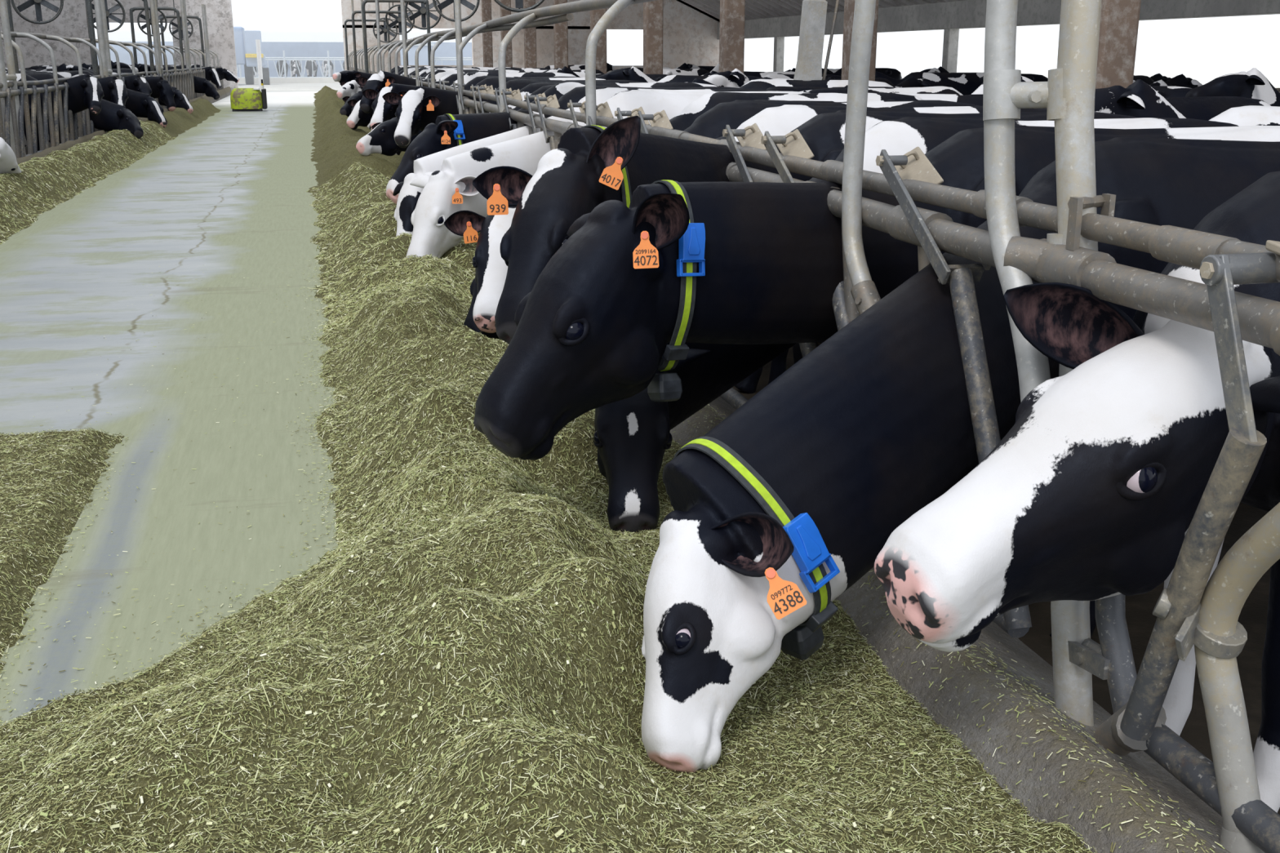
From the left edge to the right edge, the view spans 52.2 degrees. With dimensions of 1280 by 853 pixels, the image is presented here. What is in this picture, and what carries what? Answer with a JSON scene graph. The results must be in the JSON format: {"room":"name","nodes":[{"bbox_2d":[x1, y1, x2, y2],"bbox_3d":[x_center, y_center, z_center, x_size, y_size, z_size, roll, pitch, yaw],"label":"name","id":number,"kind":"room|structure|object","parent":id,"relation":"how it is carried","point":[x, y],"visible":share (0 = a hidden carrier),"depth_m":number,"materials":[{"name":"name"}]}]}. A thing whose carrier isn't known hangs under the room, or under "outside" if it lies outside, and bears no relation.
{"room":"farm building","nodes":[
{"label":"farm building","id":0,"kind":"room"},
{"bbox_2d":[10,0,63,24],"bbox_3d":[-10.409,-7.756,22.427,0.832,1.622,0.342,-8,18,-27],"label":"ventilation fan","id":1,"kind":"object","parent":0,"point":[28,3],"visible":1,"depth_m":22.50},
{"bbox_2d":[4,124,87,154],"bbox_3d":[-16.395,-4.388,21.888,14.650,0.380,57.000,-4,16,-13],"label":"floor","id":2,"kind":"structure","parent":0,"point":[25,141],"depth_m":25.10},
{"bbox_2d":[0,137,21,173],"bbox_3d":[-6.995,-2.381,11.660,2.661,1.349,0.784,-4,16,-13],"label":"cow","id":3,"kind":"object","parent":2,"relation":"on","point":[8,162],"visible":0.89,"depth_m":11.85},
{"bbox_2d":[7,62,93,126],"bbox_3d":[-11.349,-5.959,24.140,2.662,1.458,0.694,-2,16,-8],"label":"cow","id":4,"kind":"object","parent":2,"relation":"on","point":[63,67],"visible":0.1,"depth_m":24.09},
{"bbox_2d":[6,73,103,151],"bbox_3d":[-8.576,-4.117,17.824,2.597,1.349,0.784,-2,16,-6],"label":"cow","id":5,"kind":"object","parent":2,"relation":"on","point":[85,91],"visible":0.41,"depth_m":17.78},
{"bbox_2d":[5,72,143,143],"bbox_3d":[-8.805,-4.550,19.359,2.907,1.350,0.781,-2,16,-6],"label":"cow","id":6,"kind":"object","parent":2,"relation":"on","point":[112,116],"visible":0.34,"depth_m":19.41},
{"bbox_2d":[25,71,128,142],"bbox_3d":[-9.082,-4.691,19.862,2.616,1.349,0.758,-2,16,-7],"label":"cow","id":7,"kind":"object","parent":2,"relation":"on","point":[114,90],"visible":0.23,"depth_m":19.80},
{"bbox_2d":[27,60,137,72],"bbox_3d":[-13.624,-8.169,31.920,2.662,1.497,0.694,-3,16,-10],"label":"cow","id":8,"kind":"object","parent":2,"relation":"on","point":[113,64],"visible":0.09,"depth_m":31.88},
{"bbox_2d":[5,70,167,132],"bbox_3d":[-9.664,-5.484,22.676,2.866,1.350,0.731,-2,16,-8],"label":"cow","id":9,"kind":"object","parent":2,"relation":"on","point":[141,104],"visible":0.16,"depth_m":22.73},
{"bbox_2d":[24,70,151,146],"bbox_3d":[-9.880,-5.586,23.037,2.620,1.350,0.775,-2,16,-6],"label":"cow","id":10,"kind":"object","parent":2,"relation":"on","point":[135,82],"visible":0.16,"depth_m":22.98},
{"bbox_2d":[43,68,175,111],"bbox_3d":[-10.620,-6.437,26.059,2.667,1.350,0.687,-3,16,-10],"label":"cow","id":11,"kind":"object","parent":2,"relation":"on","point":[162,89],"visible":0.15,"depth_m":26.04},
{"bbox_2d":[68,67,193,133],"bbox_3d":[-11.020,-6.984,28.000,2.846,1.349,0.736,-2,16,-8],"label":"cow","id":12,"kind":"object","parent":2,"relation":"on","point":[180,100],"visible":0.13,"depth_m":27.95},
{"bbox_2d":[154,66,219,99],"bbox_3d":[-13.266,-9.466,36.814,2.802,1.350,0.724,-2,16,-9],"label":"cow","id":13,"kind":"object","parent":2,"relation":"on","point":[202,85],"visible":0.27,"depth_m":36.81},
{"bbox_2d":[154,65,222,88],"bbox_3d":[-14.336,-10.546,40.648,2.609,1.349,0.670,-3,16,-11],"label":"cow","id":14,"kind":"object","parent":2,"relation":"on","point":[211,74],"visible":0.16,"depth_m":40.58},
{"bbox_2d":[163,64,239,82],"bbox_3d":[-15.501,-11.974,45.733,2.831,1.340,0.722,-2,16,-8],"label":"cow","id":15,"kind":"object","parent":2,"relation":"on","point":[224,73],"visible":0.23,"depth_m":45.75},
{"bbox_2d":[91,0,125,32],"bbox_3d":[-12.322,-9.900,30.001,0.832,1.622,0.342,-8,18,-27],"label":"ventilation fan","id":16,"kind":"object","parent":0,"point":[108,11],"visible":0.56,"depth_m":30.11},
{"bbox_2d":[0,0,238,89],"bbox_3d":[-20.693,-16.103,48.134,10.730,8.500,0.300,-4,16,-13],"label":"wall","id":17,"kind":"structure","parent":0,"point":[72,22],"depth_m":48.53,"materials":[{"name":"paint"}]},
{"bbox_2d":[137,0,167,35],"bbox_3d":[-14.566,-12.460,38.870,0.832,1.622,0.342,-8,18,-27],"label":"ventilation fan","id":18,"kind":"object","parent":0,"point":[141,15],"visible":0.63,"depth_m":38.87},
{"bbox_2d":[0,91,341,725],"bbox_3d":[-7.300,-5.657,25.431,4.300,0.300,60.000,-4,16,-13],"label":"floor","id":19,"kind":"structure","parent":0,"point":[227,197],"depth_m":5.50,"materials":[{"name":"concrete"}]},
{"bbox_2d":[0,426,124,688],"bbox_3d":[-2.540,0.342,3.458,2.032,0.088,2.288,-4,16,-13],"label":"silage","id":20,"kind":"object","parent":19,"relation":"on","point":[47,479],"visible":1,"depth_m":3.86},
{"bbox_2d":[0,98,220,244],"bbox_3d":[-7.383,-4.117,18.840,0.995,0.350,32.900,-4,16,-13],"label":"silage","id":21,"kind":"object","parent":19,"relation":"on","point":[42,184],"visible":0.88,"depth_m":14.26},
{"bbox_2d":[16,86,231,164],"bbox_3d":[-9.768,-5.658,26.250,0.455,1.337,50.700,-4,16,-13],"label":"kerb","id":22,"kind":"object","parent":19,"relation":"on","point":[224,92],"visible":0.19,"depth_m":17.62,"materials":[{"name":"concrete"}]},
{"bbox_2d":[0,0,223,159],"bbox_3d":[-11.364,-8.372,28.985,1.452,3.000,42.000,-4,16,-13],"label":"fence","id":23,"kind":"object","parent":22,"relation":"on","point":[13,100],"visible":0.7,"depth_m":18.74,"materials":[{"name":"metal"}]},
{"bbox_2d":[0,258,336,722],"bbox_3d":[-1.803,-0.141,5.274,1.127,0.009,7.207,-4,16,-13],"label":"crumbs","id":24,"kind":"object","parent":19,"relation":"on","point":[322,324],"visible":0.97,"depth_m":3.61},
{"bbox_2d":[230,79,267,111],"bbox_3d":[-10.119,-8.562,33.737,0.890,0.790,0.840,-4,16,-13],"label":"feed pusher","id":25,"kind":"object","parent":19,"relation":"on","point":[241,99],"visible":1,"depth_m":33.41,"materials":[{"name":"yellow metal"}]},
{"bbox_2d":[0,85,1097,852],"bbox_3d":[-6.596,-6.132,25.924,2.752,0.376,53.040,-4,16,-13],"label":"silage","id":26,"kind":"object","parent":19,"relation":"on","point":[464,672],"visible":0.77,"depth_m":2.46,"materials":[{"name":"plant"}]},
{"bbox_2d":[670,395,1230,852],"bbox_3d":[-5.112,-5.849,26.068,0.455,0.526,53.460,-4,16,-13],"label":"kerb","id":27,"kind":"object","parent":19,"relation":"on","point":[880,632],"visible":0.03,"depth_m":2.46,"materials":[{"name":"concrete"}]},
{"bbox_2d":[344,0,1279,852],"bbox_3d":[-4.444,-7.547,25.887,1.585,3.311,52.500,-4,16,-13],"label":"fence","id":28,"kind":"object","parent":27,"relation":"on","point":[1188,612],"visible":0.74,"depth_m":2.54,"materials":[{"name":"metal"}]},
{"bbox_2d":[373,2,397,42],"bbox_3d":[-9.746,-15.603,49.905,0.924,1.802,0.380,-1,16,-5],"label":"ventilation fan","id":29,"kind":"object","parent":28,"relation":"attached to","point":[384,29],"visible":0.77,"depth_m":49.91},
{"bbox_2d":[404,0,441,29],"bbox_3d":[-5.488,-10.969,33.008,0.924,1.802,0.380,-1,16,-5],"label":"ventilation fan","id":30,"kind":"object","parent":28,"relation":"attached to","point":[421,10],"visible":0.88,"depth_m":33.04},
{"bbox_2d":[673,404,1224,852],"bbox_3d":[0.519,0.312,3.426,0.440,0.107,4.014,-4,16,-13],"label":"crumbs","id":31,"kind":"object","parent":27,"relation":"on","point":[709,420],"visible":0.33,"depth_m":2.41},
{"bbox_2d":[168,0,193,39],"bbox_3d":[-16.762,-14.920,47.566,0.832,1.622,0.342,-8,18,-27],"label":"ventilation fan","id":32,"kind":"object","parent":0,"point":[188,23],"visible":0.53,"depth_m":47.54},
{"bbox_2d":[385,2,414,34],"bbox_3d":[-7.656,-13.416,41.586,0.924,1.802,0.380,-1,16,-5],"label":"ventilation fan","id":33,"kind":"object","parent":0,"point":[397,18],"visible":0.68,"depth_m":41.59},
{"bbox_2d":[432,0,479,22],"bbox_3d":[-3.620,-8.875,25.613,0.924,1.802,0.380,-1,16,-5],"label":"ventilation fan","id":34,"kind":"object","parent":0,"point":[442,5],"visible":0.8,"depth_m":25.67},
{"bbox_2d":[493,0,544,12],"bbox_3d":[-1.678,-6.633,17.946,0.924,1.802,0.380,-1,16,-5],"label":"ventilation fan","id":35,"kind":"object","parent":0,"point":[518,3],"visible":0.95,"depth_m":18.02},
{"bbox_2d":[341,0,719,73],"bbox_3d":[-4.092,-17.245,52.004,15.300,8.600,0.300,-4,16,-13],"label":"wall","id":36,"kind":"structure","parent":0,"point":[690,35],"depth_m":52.57,"materials":[{"name":"paint"}]},
{"bbox_2d":[677,0,964,22],"bbox_3d":[4.597,-11.428,25.740,11.758,5.470,56.800,-4,16,-13],"label":"ceiling","id":37,"kind":"structure","parent":0,"point":[754,9],"depth_m":46.22,"materials":[{"name":"metal"}]},
{"bbox_2d":[732,346,1279,814],"bbox_3d":[2.869,-5.658,26.394,15.700,0.380,57.000,-4,16,-13],"label":"floor","id":38,"kind":"structure","parent":0,"point":[1140,620],"depth_m":3.58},
{"bbox_2d":[332,66,401,83],"bbox_3d":[-5.621,-7.670,30.418,3.090,1.347,0.799,-6,17,-21],"label":"cow","id":39,"kind":"object","parent":38,"relation":"on","point":[347,76],"visible":0.17,"depth_m":29.69},
{"bbox_2d":[336,69,404,99],"bbox_3d":[-4.920,-6.896,27.679,3.072,1.344,0.802,-6,17,-21],"label":"cow","id":40,"kind":"object","parent":38,"relation":"on","point":[352,87],"visible":0.1,"depth_m":26.97},
{"bbox_2d":[339,69,422,116],"bbox_3d":[-4.096,-5.964,24.362,3.096,1.347,0.805,-6,17,-21],"label":"cow","id":41,"kind":"object","parent":38,"relation":"on","point":[345,109],"visible":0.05,"depth_m":23.67},
{"bbox_2d":[346,71,467,129],"bbox_3d":[-3.064,-4.822,20.316,3.078,1.344,0.786,-6,17,-21],"label":"cow","id":42,"kind":"object","parent":38,"relation":"on","point":[357,117],"visible":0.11,"depth_m":19.65},
{"bbox_2d":[355,70,466,113],"bbox_3d":[-2.508,-4.299,18.387,2.943,1.383,0.792,-6,17,-21],"label":"cow","id":43,"kind":"object","parent":38,"relation":"on","point":[376,82],"visible":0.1,"depth_m":17.80},
{"bbox_2d":[408,67,479,74],"bbox_3d":[-4.359,-6.583,26.525,2.650,1.368,0.685,-4,16,-14],"label":"cow","id":44,"kind":"object","parent":38,"relation":"on","point":[411,69],"visible":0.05,"depth_m":26.37},
{"bbox_2d":[361,75,581,129],"bbox_3d":[-1.837,-3.533,15.740,2.940,1.344,0.793,-6,17,-21],"label":"cow","id":45,"kind":"object","parent":38,"relation":"on","point":[383,111],"visible":0.14,"depth_m":15.16},
{"bbox_2d":[423,69,524,80],"bbox_3d":[-3.003,-5.073,21.147,2.650,1.378,0.685,-5,17,-18],"label":"cow","id":46,"kind":"object","parent":38,"relation":"on","point":[437,71],"visible":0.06,"depth_m":21.03},
{"bbox_2d":[355,76,606,155],"bbox_3d":[-1.701,-3.283,14.852,3.114,1.343,0.764,-6,17,-20],"label":"cow","id":47,"kind":"object","parent":38,"relation":"on","point":[381,140],"visible":0.14,"depth_m":14.21},
{"bbox_2d":[395,71,576,155],"bbox_3d":[-1.983,-3.934,17.106,2.650,1.377,0.685,-5,17,-18],"label":"cow","id":48,"kind":"object","parent":38,"relation":"on","point":[468,77],"visible":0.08,"depth_m":16.95},
{"bbox_2d":[481,0,493,67],"bbox_3d":[-5.453,-15.405,46.245,0.380,7.620,0.360,-4,16,-13],"label":"concrete pillar","id":49,"kind":"structure","parent":38,"relation":"on","point":[486,4],"depth_m":46.55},
{"bbox_2d":[499,0,512,66],"bbox_3d":[-4.319,-14.140,41.755,0.380,7.620,0.360,-4,16,-13],"label":"concrete pillar","id":50,"kind":"structure","parent":38,"relation":"on","point":[508,58],"depth_m":42.03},
{"bbox_2d":[471,66,551,71],"bbox_3d":[-3.259,-8.007,31.611,2.633,1.351,0.642,0,16,-1],"label":"cow","id":51,"kind":"object","parent":38,"relation":"on","point":[511,68],"visible":0.04,"depth_m":31.40},
{"bbox_2d":[382,78,643,147],"bbox_3d":[-1.144,-2.815,13.182,2.845,1.347,0.789,-6,17,-21],"label":"cow","id":52,"kind":"object","parent":38,"relation":"on","point":[420,107],"visible":0.21,"depth_m":12.67},
{"bbox_2d":[523,0,537,67],"bbox_3d":[-3.172,-12.860,37.210,0.380,7.620,0.360,-4,16,-13],"label":"concrete pillar","id":53,"kind":"structure","parent":38,"relation":"on","point":[530,33],"depth_m":37.59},
{"bbox_2d":[507,82,556,107],"bbox_3d":[-0.790,-2.581,12.393,2.650,1.325,0.685,-5,16,-16],"label":"cow","id":54,"kind":"object","parent":38,"relation":"on","point":[529,89],"visible":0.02,"depth_m":12.08},
{"bbox_2d":[511,84,553,110],"bbox_3d":[-0.623,-2.389,11.727,2.650,1.317,0.685,-5,17,-18],"label":"cow","id":55,"kind":"object","parent":38,"relation":"on","point":[544,88],"visible":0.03,"depth_m":11.41},
{"bbox_2d":[553,0,568,68],"bbox_3d":[-2.005,-11.558,32.589,0.380,7.620,0.360,-4,16,-13],"label":"concrete pillar","id":56,"kind":"structure","parent":38,"relation":"on","point":[560,30],"depth_m":32.98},
{"bbox_2d":[386,85,743,204],"bbox_3d":[-0.443,-1.875,9.857,3.120,1.349,0.839,-7,17,-23],"label":"cow","id":57,"kind":"object","parent":38,"relation":"on","point":[449,131],"visible":0.14,"depth_m":9.15},
{"bbox_2d":[529,69,603,77],"bbox_3d":[-0.988,-6.084,24.758,2.633,1.364,0.642,-8,17,-25],"label":"cow","id":58,"kind":"object","parent":38,"relation":"on","point":[581,73],"visible":0.03,"depth_m":24.39},
{"bbox_2d":[545,62,614,71],"bbox_3d":[-1.968,-11.233,42.829,2.609,1.478,0.680,-7,17,-24],"label":"cow","id":59,"kind":"object","parent":38,"relation":"on","point":[609,67],"visible":0.12,"depth_m":42.54},
{"bbox_2d":[392,87,778,237],"bbox_3d":[-0.254,-1.690,9.202,3.077,1.349,0.764,-6,17,-19],"label":"cow","id":60,"kind":"object","parent":38,"relation":"on","point":[408,197],"visible":0.12,"depth_m":8.70},
{"bbox_2d":[590,8,606,73],"bbox_3d":[-0.916,-10.344,28.277,0.380,7.620,0.360,-4,16,-13],"label":"concrete pillar","id":61,"kind":"structure","parent":38,"relation":"on","point":[595,15],"depth_m":28.69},
{"bbox_2d":[543,66,668,81],"bbox_3d":[-0.521,-5.242,21.661,2.609,1.421,0.680,-2,16,-5],"label":"cow","id":62,"kind":"object","parent":38,"relation":"on","point":[656,77],"visible":0.09,"depth_m":21.38},
{"bbox_2d":[406,89,807,258],"bbox_3d":[-0.072,-1.488,8.484,3.073,1.350,0.797,-6,17,-21],"label":"cow","id":63,"kind":"object","parent":38,"relation":"on","point":[449,190],"visible":0.23,"depth_m":7.90},
{"bbox_2d":[516,81,716,111],"bbox_3d":[-0.451,-2.216,11.044,2.650,1.355,0.685,-5,16,-16],"label":"cow","id":64,"kind":"object","parent":38,"relation":"on","point":[559,89],"visible":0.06,"depth_m":10.88},
{"bbox_2d":[643,0,663,74],"bbox_3d":[0.243,-9.050,23.685,0.380,7.620,0.360,-4,16,-13],"label":"concrete pillar","id":65,"kind":"structure","parent":38,"relation":"on","point":[652,10],"depth_m":24.08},
{"bbox_2d":[623,62,702,72],"bbox_3d":[0.576,-9.406,36.428,2.609,1.431,0.680,-4,16,-13],"label":"cow","id":66,"kind":"object","parent":38,"relation":"on","point":[683,66],"visible":0.07,"depth_m":36.40},
{"bbox_2d":[595,66,764,82],"bbox_3d":[0.621,-4.423,18.727,2.609,1.437,0.680,2,16,6],"label":"cow","id":67,"kind":"object","parent":38,"relation":"on","point":[633,73],"visible":0.12,"depth_m":18.49},
{"bbox_2d":[662,62,719,75],"bbox_3d":[1.303,-7.799,30.706,2.609,1.440,0.680,-9,18,-30],"label":"cow","id":68,"kind":"object","parent":38,"relation":"on","point":[699,72],"visible":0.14,"depth_m":30.31},
{"bbox_2d":[463,99,980,339],"bbox_3d":[0.495,-0.916,6.452,2.967,1.349,0.783,-6,17,-20],"label":"cow","id":69,"kind":"object","parent":38,"relation":"on","point":[711,124],"visible":0.09,"depth_m":6.28},
{"bbox_2d":[719,0,745,73],"bbox_3d":[1.386,-7.775,19.158,0.380,7.620,0.360,-4,16,-13],"label":"concrete pillar","id":70,"kind":"structure","parent":38,"relation":"on","point":[732,12],"depth_m":19.57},
{"bbox_2d":[444,104,1047,393],"bbox_3d":[0.618,-0.774,5.949,2.975,1.349,0.722,-2,16,-9],"label":"cow","id":71,"kind":"object","parent":38,"relation":"on","point":[491,273],"visible":0.09,"depth_m":5.65},
{"bbox_2d":[701,70,795,77],"bbox_3d":[2.158,-6.324,25.692,2.633,1.319,0.642,-5,17,-18],"label":"cow","id":72,"kind":"object","parent":38,"relation":"on","point":[762,74],"visible":0.09,"depth_m":25.49},
{"bbox_2d":[702,68,841,88],"bbox_3d":[1.815,-3.677,16.096,2.609,1.426,0.680,-5,16,-16],"label":"cow","id":73,"kind":"object","parent":38,"relation":"on","point":[735,78],"visible":0.07,"depth_m":15.55},
{"bbox_2d":[692,77,893,89],"bbox_3d":[1.346,-2.873,13.372,2.633,1.358,0.642,0,16,-1],"label":"cow","id":74,"kind":"object","parent":38,"relation":"on","point":[764,84],"visible":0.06,"depth_m":13.14},
{"bbox_2d":[669,91,924,130],"bbox_3d":[0.622,-1.361,8.022,2.650,1.348,0.685,-4,16,-15],"label":"cow","id":75,"kind":"object","parent":38,"relation":"on","point":[682,121],"visible":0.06,"depth_m":7.78},
{"bbox_2d":[763,73,841,79],"bbox_3d":[2.322,-5.221,21.783,2.633,1.314,0.642,-7,17,-23],"label":"cow","id":76,"kind":"object","parent":38,"relation":"on","point":[772,76],"visible":0.03,"depth_m":21.59},
{"bbox_2d":[472,110,1137,364],"bbox_3d":[0.707,-0.510,4.962,3.238,1.385,1.027,-10,19,-33],"label":"cow","id":77,"kind":"object","parent":38,"relation":"on","point":[590,166],"visible":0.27,"depth_m":3.92},
{"bbox_2d":[793,0,839,80],"bbox_3d":[1.993,-4.427,13.542,0.939,4.227,0.375,-4,16,-13],"label":"stanchion","id":78,"kind":"object","parent":38,"relation":"on","point":[813,17],"visible":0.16,"depth_m":13.56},
{"bbox_2d":[766,86,897,91],"bbox_3d":[1.359,-2.394,11.737,2.633,1.320,0.642,-5,17,-18],"label":"cow","id":79,"kind":"object","parent":38,"relation":"on","point":[774,88],"visible":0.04,"depth_m":11.55},
{"bbox_2d":[841,0,878,80],"bbox_3d":[2.546,-6.482,14.566,0.380,7.620,0.360,-4,16,-13],"label":"concrete pillar","id":80,"kind":"structure","parent":38,"relation":"on","point":[849,5],"depth_m":15.06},
{"bbox_2d":[822,67,902,79],"bbox_3d":[4.755,-7.465,29.662,2.633,1.365,0.642,-5,17,-18],"label":"cow","id":81,"kind":"object","parent":38,"relation":"on","point":[895,73],"visible":0.08,"depth_m":29.61},
{"bbox_2d":[753,99,973,104],"bbox_3d":[0.793,-1.159,7.350,2.650,1.323,0.685,-4,16,-14],"label":"cow","id":82,"kind":"object","parent":38,"relation":"on","point":[817,101],"visible":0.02,"depth_m":7.22},
{"bbox_2d":[473,124,1279,460],"bbox_3d":[0.994,-0.230,4.023,3.155,1.355,0.769,-6,17,-20],"label":"cow","id":83,"kind":"object","parent":38,"relation":"on","point":[718,262],"visible":0.5,"depth_m":3.44},
{"bbox_2d":[803,90,982,106],"bbox_3d":[1.901,-1.672,9.160,2.633,1.328,0.642,-2,16,-7],"label":"cow","id":84,"kind":"object","parent":38,"relation":"on","point":[975,99],"visible":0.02,"depth_m":8.97},
{"bbox_2d":[875,75,931,88],"bbox_3d":[3.097,-4.032,17.570,2.633,1.310,0.642,-12,20,-36],"label":"cow","id":85,"kind":"object","parent":38,"relation":"on","point":[912,82],"visible":0.09,"depth_m":17.72},
{"bbox_2d":[593,116,1239,533],"bbox_3d":[0.988,-0.377,4.551,2.889,1.354,0.930,-9,18,-28],"label":"cow","id":86,"kind":"object","parent":38,"relation":"on","point":[632,436],"visible":0.17,"depth_m":4.06},
{"bbox_2d":[800,75,1033,95],"bbox_3d":[2.270,-2.128,10.557,2.609,1.449,0.680,-5,17,-19],"label":"cow","id":87,"kind":"object","parent":38,"relation":"on","point":[940,89],"visible":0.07,"depth_m":10.29},
{"bbox_2d":[875,71,983,94],"bbox_3d":[4.327,-4.723,19.926,2.633,1.364,0.642,-2,16,-7],"label":"cow","id":88,"kind":"object","parent":38,"relation":"on","point":[966,83],"visible":0.12,"depth_m":19.67},
{"bbox_2d":[641,137,1279,773],"bbox_3d":[1.201,-0.037,3.338,3.078,1.354,0.914,-8,18,-27],"label":"cow","id":89,"kind":"object","parent":38,"relation":"on","point":[785,504],"visible":0.58,"depth_m":2.68},
{"bbox_2d":[920,66,1048,81],"bbox_3d":[6.039,-5.720,23.380,2.609,1.409,0.680,0,16,0],"label":"cow","id":90,"kind":"object","parent":38,"relation":"on","point":[1035,77],"visible":0.11,"depth_m":23.11},
{"bbox_2d":[874,170,1279,813],"bbox_3d":[1.562,0.146,2.688,2.461,1.355,0.776,-6,17,-20],"label":"cow","id":91,"kind":"object","parent":38,"relation":"on","point":[1095,490],"visible":0.7,"depth_m":2.23},
{"bbox_2d":[1095,0,1141,88],"bbox_3d":[3.743,-5.146,9.824,0.380,7.620,0.360,-4,16,-13],"label":"concrete pillar","id":92,"kind":"structure","parent":38,"relation":"on","point":[1119,19],"depth_m":10.27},
{"bbox_2d":[1133,72,1171,81],"bbox_3d":[7.620,-4.955,20.834,2.633,1.318,0.642,-8,17,-25],"label":"cow","id":93,"kind":"object","parent":38,"relation":"on","point":[1157,77],"visible":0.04,"depth_m":20.90},
{"bbox_2d":[1040,79,1279,126],"bbox_3d":[3.037,-0.936,6.329,2.609,1.446,0.680,0,16,0],"label":"cow","id":94,"kind":"object","parent":38,"relation":"on","point":[1139,99],"visible":0.16,"depth_m":6.04},
{"bbox_2d":[1133,73,1202,88],"bbox_3d":[6.329,-3.884,16.976,2.633,1.349,0.642,-6,17,-20],"label":"cow","id":95,"kind":"object","parent":38,"relation":"on","point":[1180,80],"visible":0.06,"depth_m":16.95},
{"bbox_2d":[1151,85,1192,97],"bbox_3d":[4.118,-2.519,12.155,0.642,1.336,2.633,-10,19,-32],"label":"cow","id":96,"kind":"object","parent":38,"relation":"on","point":[1166,91],"visible":0.02,"depth_m":11.16},
{"bbox_2d":[1164,96,1271,120],"bbox_3d":[2.908,-1.363,8.050,2.633,1.337,0.642,-7,17,-23],"label":"cow","id":97,"kind":"object","parent":38,"relation":"on","point":[1202,108],"visible":0.05,"depth_m":8.03},
{"bbox_2d":[1185,67,1279,106],"bbox_3d":[5.614,-2.211,10.814,2.609,1.469,0.680,-2,16,-8],"label":"cow","id":98,"kind":"object","parent":38,"relation":"on","point":[1252,83],"visible":0.4,"depth_m":10.37},
{"bbox_3d":[9.990,-6.782,28.410,0.200,1.250,56.000,-4,16,-13],"label":"wall","id":99,"kind":"structure","parent":0,"visible":0},
{"bbox_2d":[773,36,784,71],"bbox_3d":[5.049,-13.438,47.526,0.300,1.500,0.320,-4,16,-13],"label":"post","id":100,"kind":"object","parent":99,"relation":"attached to","point":[779,42],"visible":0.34,"depth_m":47.38,"materials":[{"name":"grey concrete"}]},
{"bbox_2d":[942,28,959,72],"bbox_3d":[8.261,-9.856,34.806,0.300,1.500,0.320,-4,16,-13],"label":"post","id":101,"kind":"object","parent":99,"relation":"attached to","point":[951,36],"visible":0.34,"depth_m":34.64,"materials":[{"name":"grey concrete"}]},
{"bbox_3d":[13.007,-4.560,16.006,0.300,1.500,0.320,-4,16,-13],"label":"post","id":102,"kind":"object","parent":99,"relation":"on","visible":0},
{"bbox_2d":[716,0,1279,39],"bbox_3d":[9.966,-8.970,27.788,0.350,0.680,56.000,-4,16,-13],"label":"eave","id":103,"kind":"object","parent":102,"relation":"on","point":[966,14],"visible":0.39,"depth_m":33.20,"materials":[{"name":"metal"}]},
{"label":"outside","id":104,"kind":"structure","parent":0,"visible":0},
{"bbox_2d":[238,71,1279,91],"bbox_3d":[-8.131,-13.308,53.002,130.000,0.480,170.000,-4,16,-13],"label":"ground","id":105,"kind":"structure","parent":104,"point":[1275,81],"depth_m":69.29,"materials":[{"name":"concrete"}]},
{"bbox_2d":[97,53,173,64],"bbox_3d":[-25.680,-17.704,64.974,9.700,1.650,3.000,-4,16,-13],"label":"wall","id":106,"kind":"structure","parent":105,"relation":"on","point":[125,58],"depth_m":63.60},
{"bbox_2d":[233,26,270,84],"bbox_3d":[-21.070,-19.462,68.636,2.950,2.950,2.600,-4,16,-13],"label":"silo","id":107,"kind":"object","parent":105,"relation":"on","point":[244,40],"visible":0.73,"depth_m":67.80,"materials":[{"name":"white metal"}]},
{"bbox_2d":[255,39,263,91],"bbox_3d":[-15.543,-14.745,53.399,0.190,2.070,0.200,-4,16,-13],"label":"post","id":108,"kind":"object","parent":105,"relation":"on","point":[257,41],"visible":0.83,"depth_m":53.29,"materials":[{"name":"metal"}]},
{"bbox_2d":[276,60,288,76],"bbox_3d":[-20.388,-20.282,74.420,0.655,1.328,2.644,-3,16,-12],"label":"cow","id":109,"kind":"object","parent":105,"relation":"on","point":[281,62],"visible":0.66,"depth_m":73.95},
{"bbox_2d":[95,41,472,76],"bbox_3d":[-19.519,-21.557,77.365,28.000,2.350,0.300,-4,16,-13],"label":"wall","id":110,"kind":"structure","parent":105,"relation":"on","point":[269,49],"depth_m":77.07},
{"bbox_2d":[237,77,339,83],"bbox_3d":[-18.415,-19.402,73.253,24.000,0.330,0.450,-4,16,-13],"label":"kerb","id":111,"kind":"object","parent":105,"relation":"on","point":[242,80],"visible":0.21,"depth_m":72.86,"materials":[{"name":"concrete"}]},
{"bbox_2d":[288,60,301,76],"bbox_3d":[-19.701,-20.324,74.582,0.655,1.321,2.644,-3,16,-9],"label":"cow","id":112,"kind":"object","parent":105,"relation":"on","point":[294,68],"visible":0.73,"depth_m":74.11},
{"bbox_2d":[145,49,471,77],"bbox_3d":[-18.421,-20.140,73.070,18.000,1.750,0.100,-4,16,-13],"label":"fence","id":113,"kind":"object","parent":105,"relation":"on","point":[284,59],"visible":0.34,"depth_m":72.98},
{"bbox_2d":[305,60,317,76],"bbox_3d":[-18.826,-20.379,74.787,0.655,1.316,2.644,-3,16,-9],"label":"cow","id":114,"kind":"object","parent":105,"relation":"on","point":[308,63],"visible":0.78,"depth_m":74.39},
{"bbox_2d":[321,60,333,76],"bbox_3d":[-17.949,-20.445,74.990,0.655,1.334,2.644,-2,16,-8],"label":"cow","id":115,"kind":"object","parent":105,"relation":"on","point":[331,65],"visible":0.52,"depth_m":74.64},
{"bbox_2d":[400,43,433,65],"bbox_3d":[-12.980,-20.676,74.293,2.200,2.120,4.200,-4,16,-13],"label":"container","id":116,"kind":"object","parent":105,"relation":"on","point":[423,54],"visible":0.21,"depth_m":72.35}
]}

